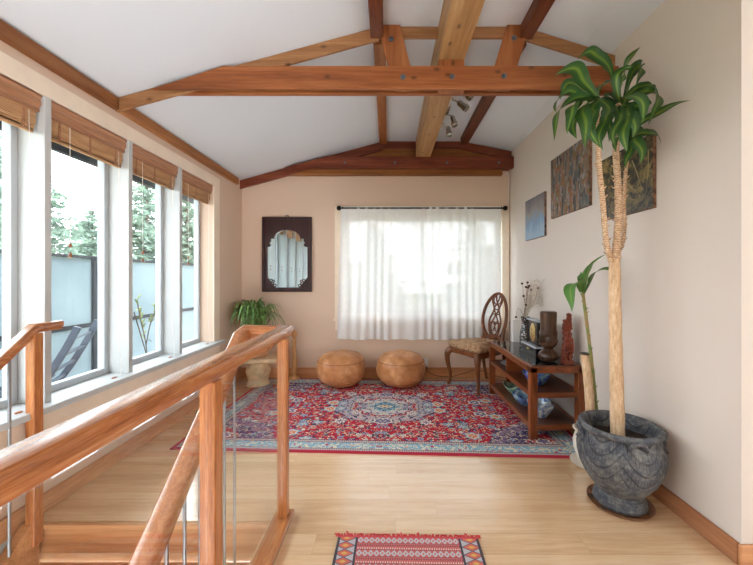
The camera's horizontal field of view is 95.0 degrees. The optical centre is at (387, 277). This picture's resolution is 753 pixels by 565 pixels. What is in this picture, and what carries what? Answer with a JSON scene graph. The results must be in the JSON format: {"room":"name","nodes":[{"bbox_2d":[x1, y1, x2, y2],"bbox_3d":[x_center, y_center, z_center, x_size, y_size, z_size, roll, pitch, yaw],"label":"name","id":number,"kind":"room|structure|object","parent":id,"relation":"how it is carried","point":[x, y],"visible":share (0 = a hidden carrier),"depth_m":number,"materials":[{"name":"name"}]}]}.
{"room":"living room","nodes":[
{"label":"living room","id":0,"kind":"room"},
{"bbox_2d":[0,40,241,519],"bbox_3d":[-1.910,0.117,0.840,0.190,2.730,6.880,0,0,0],"label":"wall","id":1,"kind":"structure","parent":0,"point":[230,193],"depth_m":3.58,"materials":[{"name":"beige paint"}]},
{"bbox_2d":[0,95,50,408],"bbox_3d":[-1.904,-0.151,1.556,0.202,1.623,0.587,0,0,0],"label":"window","id":2,"kind":"structure","parent":1,"relation":"in","point":[9,132],"depth_m":1.81,"materials":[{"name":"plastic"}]},
{"bbox_2d":[0,74,41,413],"bbox_3d":[-1.833,-0.149,1.538,0.080,1.626,0.542,0,0,0],"label":"window blind","id":3,"kind":"object","parent":2,"relation":"attached to","point":[19,105],"visible":0.84,"depth_m":1.72,"materials":[{"name":"brown wood"}]},
{"bbox_2d":[0,19,117,109],"bbox_3d":[-1.800,-1.153,0.642,0.030,0.080,3.285,0,0,0],"label":"beam","id":4,"kind":"structure","parent":1,"relation":"attached to","point":[9,35],"depth_m":1.84,"materials":[{"name":"brown wood"}]},
{"bbox_2d":[51,160,107,391],"bbox_3d":[-1.970,-0.151,2.125,0.050,1.623,0.550,0,0,0],"label":"window","id":5,"kind":"structure","parent":1,"relation":"in","point":[102,368],"depth_m":2.37,"materials":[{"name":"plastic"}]},
{"bbox_2d":[51,101,126,378],"bbox_3d":[-1.833,-0.149,2.125,0.080,1.626,0.542,0,0,0],"label":"window blind","id":6,"kind":"object","parent":5,"relation":"attached to","point":[70,130],"visible":0.8,"depth_m":2.09,"materials":[{"name":"brown wood"}]},
{"bbox_2d":[0,121,193,203],"bbox_3d":[-2.277,-1.068,1.500,0.545,0.200,9.000,0,0,0],"label":"roof eave","id":7,"kind":"object","parent":1,"relation":"attached to","point":[58,148],"depth_m":2.85,"materials":[{"name":"grey paint"}]},
{"bbox_2d":[0,51,219,341],"bbox_3d":[-1.808,-0.199,1.548,0.014,1.718,4.295,0,0,0],"label":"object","id":8,"kind":"structure","parent":1,"relation":"attached to","point":[10,67],"depth_m":2.29,"materials":[{"name":"beige paint"}]},
{"bbox_2d":[0,345,219,449],"bbox_3d":[-1.805,0.786,1.542,0.020,0.182,4.285,0,0,0],"label":"trim","id":9,"kind":"structure","parent":1,"relation":"attached to","point":[56,417],"depth_m":2.17,"materials":[{"name":"beige paint"}]},
{"bbox_2d":[0,339,225,431],"bbox_3d":[-1.873,0.677,1.558,0.265,0.035,4.315,0,0,0],"label":"window sill","id":10,"kind":"structure","parent":1,"relation":"attached to","point":[63,397],"depth_m":2.15,"materials":[{"name":"white paint"}]},
{"bbox_2d":[0,370,241,544],"bbox_3d":[-1.807,1.187,0.832,0.016,0.110,6.864,0,0,0],"label":"baseboard","id":11,"kind":"structure","parent":1,"relation":"attached to","point":[61,491],"depth_m":2.14,"materials":[{"name":"brown wood"}]},
{"bbox_2d":[108,140,181,372],"bbox_3d":[-1.904,-0.151,2.712,0.202,1.623,0.625,0,0,0],"label":"window","id":12,"kind":"structure","parent":1,"relation":"in","point":[158,351],"depth_m":2.43,"materials":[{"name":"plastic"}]},
{"bbox_2d":[133,144,177,357],"bbox_3d":[-1.833,-0.149,2.712,0.080,1.626,0.542,0,0,0],"label":"window blind","id":13,"kind":"object","parent":12,"relation":"attached to","point":[146,165],"visible":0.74,"depth_m":2.69,"materials":[{"name":"brown wood"}]},
{"bbox_2d":[119,108,238,184],"bbox_3d":[-1.800,-1.153,3.225,0.030,0.080,1.810,0,0,0],"label":"beam","id":14,"kind":"structure","parent":1,"relation":"attached to","point":[133,114],"depth_m":2.90,"materials":[{"name":"brown wood"}]},
{"bbox_2d":[182,199,199,347],"bbox_3d":[-1.970,-0.151,3.300,0.050,1.623,0.550,0,0,0],"label":"window","id":15,"kind":"structure","parent":1,"relation":"in","point":[196,339],"depth_m":3.54,"materials":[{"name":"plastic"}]},
{"bbox_2d":[182,170,212,343],"bbox_3d":[-1.833,-0.149,3.300,0.080,1.626,0.542,0,0,0],"label":"window blind","id":16,"kind":"object","parent":15,"relation":"attached to","point":[193,187],"visible":0.78,"depth_m":3.29,"materials":[{"name":"brown wood"}]},
{"bbox_2d":[0,0,664,179],"bbox_3d":[0.882,-1.343,0.840,5.435,0.901,6.880,0,0,0],"label":"ceiling","id":17,"kind":"structure","parent":0,"point":[126,47],"depth_m":2.23,"materials":[{"name":"paint"}]},
{"bbox_2d":[115,25,618,112],"bbox_3d":[-0.151,-1.390,2.290,3.323,0.566,0.110,0,0,0],"label":"roof truss","id":18,"kind":"object","parent":17,"relation":"attached to","point":[274,75],"visible":0.75,"depth_m":2.25,"materials":[{"name":"brown wood"}]},
{"bbox_2d":[368,0,382,37],"bbox_3d":[-0.072,-1.629,0.543,0.085,0.083,3.487,0,0,0],"label":"beam","id":19,"kind":"structure","parent":17,"relation":"attached to","point":[375,7],"depth_m":2.11,"materials":[{"name":"brown wood"}]},
{"bbox_2d":[373,40,386,143],"bbox_3d":[-0.058,-1.629,3.225,0.085,0.083,1.750,0,0,0],"label":"ceiling beam","id":20,"kind":"structure","parent":17,"relation":"attached to","point":[379,55],"depth_m":3.16,"materials":[{"name":"brown wood"}]},
{"bbox_2d":[416,0,484,156],"bbox_3d":[0.420,-1.560,1.465,0.175,0.223,5.330,0,0,0],"label":"ridge beam","id":21,"kind":"structure","parent":17,"relation":"attached to","point":[458,20],"depth_m":2.19,"materials":[{"name":"brown wood"}]},
{"bbox_2d":[441,96,473,137],"bbox_3d":[0.642,-1.578,3.250,0.195,0.188,1.000,0,0,0],"label":"track light","id":22,"kind":"object","parent":17,"relation":"attached to","point":[464,106],"visible":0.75,"depth_m":3.36,"materials":[{"name":"silver metal"}]},
{"bbox_2d":[460,42,525,144],"bbox_3d":[0.902,-1.625,3.225,0.085,0.083,1.750,0,0,0],"label":"ceiling beam","id":23,"kind":"structure","parent":17,"relation":"attached to","point":[485,102],"depth_m":3.43,"materials":[{"name":"brown wood"}]},
{"bbox_2d":[520,0,554,38],"bbox_3d":[0.912,-1.623,0.543,0.085,0.083,3.487,0,0,0],"label":"ceiling beam","id":24,"kind":"structure","parent":17,"relation":"attached to","point":[538,10],"depth_m":2.11,"materials":[{"name":"brown wood"}]},
{"bbox_2d":[242,170,509,366],"bbox_3d":[-0.151,-0.168,4.360,3.728,3.300,0.160,0,0,0],"label":"wall","id":25,"kind":"structure","parent":0,"point":[311,314],"depth_m":4.28,"materials":[{"name":"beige paint"}]},
{"bbox_2d":[262,215,311,291],"bbox_3d":[-1.246,-0.305,4.258,0.613,0.952,0.041,0,0,0],"label":"wall mirror","id":26,"kind":"object","parent":25,"relation":"attached to","point":[286,241],"visible":1,"depth_m":4.27,"materials":[{"name":"brown wood"}]},
{"bbox_2d":[268,230,306,286],"bbox_3d":[-1.246,-0.291,4.273,0.573,0.883,0.008,0,0,0],"label":"mirror glass","id":27,"kind":"object","parent":26,"relation":"attached to","point":[287,249],"depth_m":4.27,"materials":[{"name":"silver metal"}]},
{"bbox_2d":[241,367,504,377],"bbox_3d":[-0.151,1.169,4.272,3.328,0.125,0.016,0,0,0],"label":"baseboard","id":28,"kind":"structure","parent":25,"relation":"attached to","point":[302,372],"depth_m":4.26,"materials":[{"name":"brown wood"}]},
{"bbox_2d":[240,141,513,188],"bbox_3d":[-0.151,-1.381,4.199,3.323,0.578,0.159,0,0,0],"label":"roof truss","id":29,"kind":"object","parent":25,"relation":"attached to","point":[393,158],"visible":0.89,"depth_m":4.21,"materials":[{"name":"brown wood"}]},
{"bbox_2d":[333,206,509,329],"bbox_3d":[0.415,-0.123,4.267,2.180,1.540,0.026,0,0,0],"label":"trim","id":30,"kind":"structure","parent":25,"relation":"attached to","point":[504,214],"depth_m":4.26,"materials":[{"name":"beige paint"}]},
{"bbox_2d":[337,206,507,210],"bbox_3d":[0.417,-0.856,4.229,2.095,0.060,0.067,0,0,0],"label":"curtain rod","id":31,"kind":"object","parent":25,"relation":"attached to","point":[339,208],"visible":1,"depth_m":4.22,"materials":[{"name":"black metal"}]},
{"bbox_2d":[337,206,500,339],"bbox_3d":[0.380,-0.057,4.227,2.010,1.634,0.040,0,0,0],"label":"lace curtain","id":32,"kind":"object","parent":31,"relation":"hanging from","point":[409,274],"visible":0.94,"depth_m":4.23,"materials":[{"name":"white fabric"}]},
{"bbox_2d":[423,358,427,366],"bbox_3d":[0.468,1.047,4.262,0.064,0.100,0.034,0,0,0],"label":"wall outlet","id":33,"kind":"object","parent":25,"relation":"attached to","point":[425,359],"visible":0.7,"depth_m":4.27,"materials":[{"name":"white plastic"}]},
{"bbox_2d":[426,367,505,377],"bbox_3d":[0.953,1.152,4.247,0.977,0.142,0.040,0,0,1],"label":"power cord","id":34,"kind":"object","parent":33,"relation":"attached to","point":[426,367],"visible":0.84,"depth_m":4.25,"materials":[{"name":"brown plastic"}]},
{"bbox_2d":[506,172,508,340],"bbox_3d":[1.474,-0.101,4.259,0.050,2.405,0.025,0,0,-45],"label":"cable conduit","id":35,"kind":"object","parent":25,"relation":"attached to","point":[507,172],"visible":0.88,"depth_m":4.26,"materials":[{"name":"white plastic"}]},
{"bbox_2d":[39,378,737,564],"bbox_3d":[0.892,1.357,0.840,5.415,0.250,6.880,0,0,0],"label":"floor","id":36,"kind":"structure","parent":0,"point":[524,511],"depth_m":1.86,"materials":[{"name":"brown wood"}]},
{"bbox_2d":[0,522,268,564],"bbox_3d":[-1.198,1.916,0.978,1.195,1.428,1.545,0,0,0],"label":"staircase","id":37,"kind":"structure","parent":36,"relation":"attached to","point":[58,537],"depth_m":1.73,"materials":[{"name":"brown wood"}]},
{"bbox_2d":[0,320,63,557],"bbox_3d":[-1.745,1.014,1.108,0.054,1.577,1.444,0,0,0],"label":"stair handrail","id":38,"kind":"object","parent":37,"relation":"on","point":[30,337],"visible":0.82,"depth_m":1.68,"materials":[{"name":"brown wood"}]},
{"bbox_2d":[128,325,251,564],"bbox_3d":[-0.725,1.212,1.092,0.075,1.940,1.430,0,0,0],"label":"stair handrail","id":39,"kind":"object","parent":37,"relation":"on","point":[153,543],"visible":0.58,"depth_m":1.19,"materials":[{"name":"brown wood"}]},
{"bbox_2d":[0,325,293,564],"bbox_3d":[-0.607,0.737,0.725,0.237,0.990,2.150,0,0,0],"label":"guard rail","id":40,"kind":"object","parent":36,"relation":"on","point":[27,463],"visible":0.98,"depth_m":1.01,"materials":[{"name":"brown wood"}]},
{"bbox_2d":[170,378,574,458],"bbox_3d":[-0.030,1.227,3.285,3.000,0.010,1.750,0,0,3],"label":"rug","id":41,"kind":"object","parent":36,"relation":"on","point":[369,416],"visible":0.74,"depth_m":2.90,"materials":[{"name":"red fabric"}]},
{"bbox_2d":[245,353,276,387],"bbox_3d":[-1.495,1.067,3.980,0.510,0.330,0.340,0,0,0],"label":"plant stand","id":42,"kind":"object","parent":41,"relation":"on","point":[258,370],"visible":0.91,"depth_m":3.87,"materials":[{"name":"beige ceramic"}]},
{"bbox_2d":[252,346,272,358],"bbox_3d":[-1.540,0.833,3.960,0.444,0.138,0.444,0,0,0],"label":"bowl","id":43,"kind":"object","parent":42,"relation":"on","point":[267,351],"visible":0.09,"depth_m":3.87,"materials":[{"name":"ceramic"}]},
{"bbox_2d":[228,297,285,332],"bbox_3d":[-1.454,0.508,3.906,0.666,0.567,0.669,0,0,0],"label":"spider plant","id":44,"kind":"object","parent":43,"relation":"on","point":[247,312],"visible":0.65,"depth_m":3.85,"materials":[{"name":"green plant"}]},
{"bbox_2d":[289,330,299,380],"bbox_3d":[-1.137,0.931,4.180,0.128,0.602,0.128,0,0,0],"label":"wooden candlestick","id":45,"kind":"object","parent":41,"relation":"on","point":[294,376],"visible":0.99,"depth_m":4.16,"materials":[{"name":"brown wood"}]},
{"bbox_2d":[316,349,364,387],"bbox_3d":[-0.540,1.027,3.961,0.553,0.388,0.560,0,0,0],"label":"pouf","id":46,"kind":"object","parent":41,"relation":"on","point":[343,368],"visible":1,"depth_m":3.75,"materials":[{"name":"orange leather"}]},
{"bbox_2d":[376,349,425,387],"bbox_3d":[0.150,1.027,3.955,0.553,0.388,0.560,0,0,-29],"label":"pouf","id":47,"kind":"object","parent":41,"relation":"on","point":[398,368],"visible":1,"depth_m":3.75,"materials":[{"name":"orange leather"}]},
{"bbox_2d":[444,292,509,395],"bbox_3d":[1.050,0.700,3.917,0.631,1.066,0.550,0,0,-30],"label":"chair","id":48,"kind":"object","parent":41,"relation":"on","point":[476,348],"visible":0.94,"depth_m":3.89,"materials":[{"name":"brown wood"}]},
{"bbox_2d":[489,341,584,439],"bbox_3d":[1.281,0.943,3.140,0.412,0.554,1.080,0,0,0],"label":"console table","id":49,"kind":"object","parent":41,"relation":"on","point":[517,360],"visible":0.79,"depth_m":2.73,"materials":[{"name":"brown wood"}]},
{"bbox_2d":[503,380,518,393],"bbox_3d":[1.229,1.059,3.328,0.232,0.104,0.236,0,0,0],"label":"bowl","id":50,"kind":"object","parent":49,"relation":"on","point":[510,387],"visible":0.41,"depth_m":3.38,"materials":[{"name":"green ceramic"}]},
{"bbox_2d":[511,320,521,341],"bbox_3d":[1.357,0.554,3.620,0.115,0.225,0.070,0,0,0],"label":"box","id":51,"kind":"object","parent":49,"relation":"on","point":[515,324],"visible":0.56,"depth_m":3.58,"materials":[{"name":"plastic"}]},
{"bbox_2d":[512,388,527,405],"bbox_3d":[1.223,1.059,3.055,0.264,0.104,0.268,0,0,0],"label":"bowl","id":52,"kind":"object","parent":49,"relation":"on","point":[520,396],"visible":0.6,"depth_m":3.11,"materials":[{"name":"blue ceramic"}]},
{"bbox_2d":[519,316,529,345],"bbox_3d":[1.355,0.524,3.400,0.112,0.285,0.112,0,0,0],"label":"flower vase","id":53,"kind":"object","parent":49,"relation":"on","point":[522,337],"visible":0.58,"depth_m":3.37,"materials":[{"name":"grey ceramic"}]},
{"bbox_2d":[515,279,543,317],"bbox_3d":[1.419,0.237,3.370,0.289,0.460,0.228,0,0,-35],"label":"dried flowers","id":54,"kind":"object","parent":53,"relation":"in","point":[527,300],"visible":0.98,"depth_m":3.37,"materials":[{"name":"brown plant"}]},
{"bbox_2d":[521,341,542,357],"bbox_3d":[1.283,0.621,3.015,0.134,0.092,0.320,0,0,0],"label":"box","id":55,"kind":"object","parent":49,"relation":"on","point":[529,348],"visible":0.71,"depth_m":2.97,"materials":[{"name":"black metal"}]},
{"bbox_2d":[526,318,541,346],"bbox_3d":[1.288,0.467,3.010,0.073,0.214,0.262,0,0,0],"label":"oval plaque","id":56,"kind":"object","parent":55,"relation":"on","point":[532,324],"visible":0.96,"depth_m":2.99,"materials":[{"name":"black paint"}]},
{"bbox_2d":[494,383,573,423],"bbox_3d":[1.281,1.122,3.140,0.352,0.016,1.020,0,0,0],"label":"shelf","id":57,"kind":"object","parent":49,"relation":"attached to","point":[557,415],"depth_m":2.90,"materials":[{"name":"brown wood"}]},
{"bbox_2d":[495,360,574,391],"bbox_3d":[1.281,0.878,3.140,0.352,0.016,1.020,0,0,0],"label":"shelf","id":58,"kind":"object","parent":49,"relation":"attached to","point":[554,384],"depth_m":2.90,"materials":[{"name":"brown wood"}]},
{"bbox_2d":[522,369,550,385],"bbox_3d":[1.214,0.809,2.821,0.205,0.116,0.205,0,0,0],"label":"bowl","id":59,"kind":"object","parent":49,"relation":"on","point":[543,378],"visible":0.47,"depth_m":2.75,"materials":[{"name":"blue ceramic"}]},
{"bbox_2d":[526,397,553,417],"bbox_3d":[1.218,1.040,2.773,0.197,0.140,0.197,0,0,0],"label":"bowl","id":60,"kind":"object","parent":49,"relation":"on","point":[545,407],"visible":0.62,"depth_m":2.71,"materials":[{"name":"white ceramic"}]},
{"bbox_2d":[538,311,558,361],"bbox_3d":[1.283,0.467,2.766,0.158,0.400,0.155,0,0,20],"label":"vase","id":61,"kind":"object","parent":49,"relation":"on","point":[548,334],"visible":1,"depth_m":2.71,"materials":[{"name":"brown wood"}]},
{"bbox_2d":[561,313,573,364],"bbox_3d":[1.393,0.469,2.680,0.077,0.395,0.082,0,0,-3],"label":"carving","id":62,"kind":"object","parent":49,"relation":"on","point":[567,348],"visible":1,"depth_m":2.66,"materials":[{"name":"red wood"}]},
{"bbox_2d":[332,531,485,564],"bbox_3d":[0.081,1.226,1.073,0.697,0.011,1.190,0,0,1],"label":"rug","id":63,"kind":"object","parent":36,"relation":"on","point":[359,549],"visible":1,"depth_m":1.56,"materials":[{"name":"red fabric"}]},
{"bbox_2d":[570,452,584,469],"bbox_3d":[1.345,1.222,2.280,0.256,0.019,0.256,0,0,0],"label":"saucer","id":64,"kind":"object","parent":36,"relation":"on","point":[573,457],"visible":0.16,"depth_m":2.30,"materials":[{"name":"white ceramic"}]},
{"bbox_2d":[572,423,581,462],"bbox_3d":[1.345,1.110,2.280,0.224,0.225,0.224,0,0,19],"label":"plant pot","id":65,"kind":"object","parent":64,"relation":"on","point":[574,426],"visible":0.11,"depth_m":2.29,"materials":[{"name":"white ceramic"}]},
{"bbox_2d":[563,254,608,410],"bbox_3d":[1.298,0.443,2.218,0.447,1.182,0.197,0,0,-14],"label":"plant","id":66,"kind":"object","parent":65,"relation":"on","point":[590,392],"visible":0.94,"depth_m":2.25,"materials":[{"name":"green plant"}]},
{"bbox_2d":[586,483,655,520],"bbox_3d":[1.268,1.222,1.890,0.316,0.017,0.316,0,0,0],"label":"saucer","id":67,"kind":"object","parent":36,"relation":"on","point":[652,511],"visible":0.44,"depth_m":1.80,"materials":[{"name":"brown ceramic"}]},
{"bbox_2d":[576,410,668,515],"bbox_3d":[1.267,1.008,1.889,0.420,0.427,0.421,0,0,0],"label":"plant pot","id":68,"kind":"object","parent":67,"relation":"on","point":[624,471],"visible":0.95,"depth_m":1.77,"materials":[{"name":"stone"}]},
{"bbox_2d":[552,45,689,436],"bbox_3d":[1.150,-0.186,1.835,0.702,2.174,0.512,0,0,0],"label":"dracaena plant","id":69,"kind":"object","parent":68,"relation":"on","point":[626,129],"visible":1,"depth_m":1.85,"materials":[{"name":"green plant"}]},
{"bbox_2d":[510,0,739,542],"bbox_3d":[1.583,-0.143,2.881,0.140,3.250,2.799,0,0,0],"label":"wall","id":70,"kind":"structure","parent":0,"point":[680,260],"depth_m":1.82,"materials":[{"name":"paint"}]},
{"bbox_2d":[525,191,546,240],"bbox_3d":[1.500,-0.615,3.515,0.022,0.423,0.455,0,0,0],"label":"picture","id":71,"kind":"object","parent":70,"relation":"attached to","point":[536,207],"visible":1,"depth_m":3.46,"materials":[{"name":"paper"}]},
{"bbox_2d":[551,138,591,218],"bbox_3d":[1.500,-0.805,2.856,0.022,0.531,0.602,0,0,0],"label":"picture","id":72,"kind":"object","parent":70,"relation":"attached to","point":[571,171],"visible":0.86,"depth_m":2.79,"materials":[{"name":"fabric"}]},
{"bbox_2d":[602,136,655,219],"bbox_3d":[1.500,-0.607,2.174,0.022,0.422,0.463,0,0,0],"label":"picture","id":73,"kind":"object","parent":70,"relation":"attached to","point":[641,182],"visible":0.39,"depth_m":2.07,"materials":[{"name":"fabric"}]},
{"bbox_2d":[652,484,739,563],"bbox_3d":[1.505,1.185,2.873,0.016,0.095,2.783,0,0,0],"label":"baseboard","id":74,"kind":"structure","parent":70,"relation":"attached to","point":[711,532],"depth_m":1.66,"materials":[{"name":"brown wood"}]},
{"bbox_2d":[740,0,752,543],"bbox_3d":[2.607,-0.143,1.549,2.187,3.250,0.144,0,0,0],"label":"wall","id":75,"kind":"structure","parent":0,"point":[746,6],"depth_m":1.48,"materials":[{"name":"paint"}]},
{"bbox_2d":[738,544,752,564],"bbox_3d":[2.549,1.185,1.469,2.103,0.095,0.016,0,0,0],"label":"baseboard","id":76,"kind":"structure","parent":75,"relation":"attached to","point":[745,551],"depth_m":1.46,"materials":[{"name":"brown wood"}]},
{"bbox_3d":[-1.198,2.157,-0.375,1.235,1.350,4.450,0,0,0],"label":"wall","id":77,"kind":"structure","parent":0,"visible":0},
{"bbox_2d":[0,538,11,554],"bbox_3d":[-1.805,2.037,-0.425,0.020,1.590,4.350,0,0,0],"label":"trim","id":78,"kind":"structure","parent":77,"relation":"attached to","point":[2,546],"depth_m":1.61,"materials":[{"name":"white paint"}]},
{"label":"outside","id":79,"kind":"structure","parent":0,"visible":0},
{"bbox_3d":[-3.152,1.442,4.000,2.295,0.180,16.000,0,0,0],"label":"deck","id":80,"kind":"object","parent":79,"visible":0},
{"bbox_2d":[0,319,97,398],"bbox_3d":[-2.829,0.863,2.769,0.711,0.978,0.549,0,0,-26],"label":"patio chair","id":81,"kind":"object","parent":80,"relation":"on","point":[65,350],"visible":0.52,"depth_m":2.86,"materials":[{"name":"metal"}]},
{"bbox_2d":[0,249,193,386],"bbox_3d":[-3.400,0.551,6.350,0.070,1.601,11.300,0,0,0],"label":"privacy fence","id":82,"kind":"object","parent":80,"relation":"on","point":[74,281],"visible":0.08,"depth_m":3.91,"materials":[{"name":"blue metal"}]},
{"bbox_2d":[133,294,154,352],"bbox_3d":[-2.738,0.741,3.934,0.130,1.220,0.413,0,0,-9],"label":"sprig","id":83,"kind":"object","parent":80,"relation":"on","point":[139,309],"visible":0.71,"depth_m":3.87,"materials":[{"name":"green plant"}]},
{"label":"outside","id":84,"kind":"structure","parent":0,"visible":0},
{"bbox_3d":[-15.000,2.732,20.000,90.000,0.200,80.000,0,0,0],"label":"lawn","id":85,"kind":"structure","parent":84,"visible":0},
{"bbox_2d":[0,135,59,253],"bbox_3d":[-8.625,-0.368,7.423,3.949,6.266,3.575,0,0,-39],"label":"conifer tree","id":86,"kind":"object","parent":85,"relation":"on","point":[52,250],"visible":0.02,"depth_m":7.42,"materials":[{"name":"green plant"}]},
{"bbox_2d":[0,166,85,258],"bbox_3d":[-9.270,-0.319,9.133,4.164,6.025,3.951,0,0,-24],"label":"conifer tree","id":87,"kind":"object","parent":85,"relation":"on","point":[57,231],"visible":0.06,"depth_m":9.27,"materials":[{"name":"green plant"}]},
{"bbox_2d":[58,210,97,259],"bbox_3d":[-10.510,0.332,12.302,3.758,5.541,4.172,0,0,-38],"label":"conifer tree","id":88,"kind":"object","parent":85,"relation":"on","point":[86,236],"visible":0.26,"depth_m":12.01,"materials":[{"name":"green plant"}]},
{"bbox_2d":[133,182,183,262],"bbox_3d":[-9.552,-0.864,13.854,4.633,7.240,4.733,0,0,-42],"label":"conifer tree","id":89,"kind":"object","parent":85,"relation":"on","point":[148,248],"visible":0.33,"depth_m":13.44,"materials":[{"name":"green plant"}]},
{"bbox_2d":[182,200,193,265],"bbox_3d":[-9.330,-1.105,15.802,4.262,7.564,4.687,0,0,-40],"label":"conifer tree","id":90,"kind":"object","parent":85,"relation":"on","point":[187,210],"visible":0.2,"depth_m":15.66,"materials":[{"name":"green plant"}]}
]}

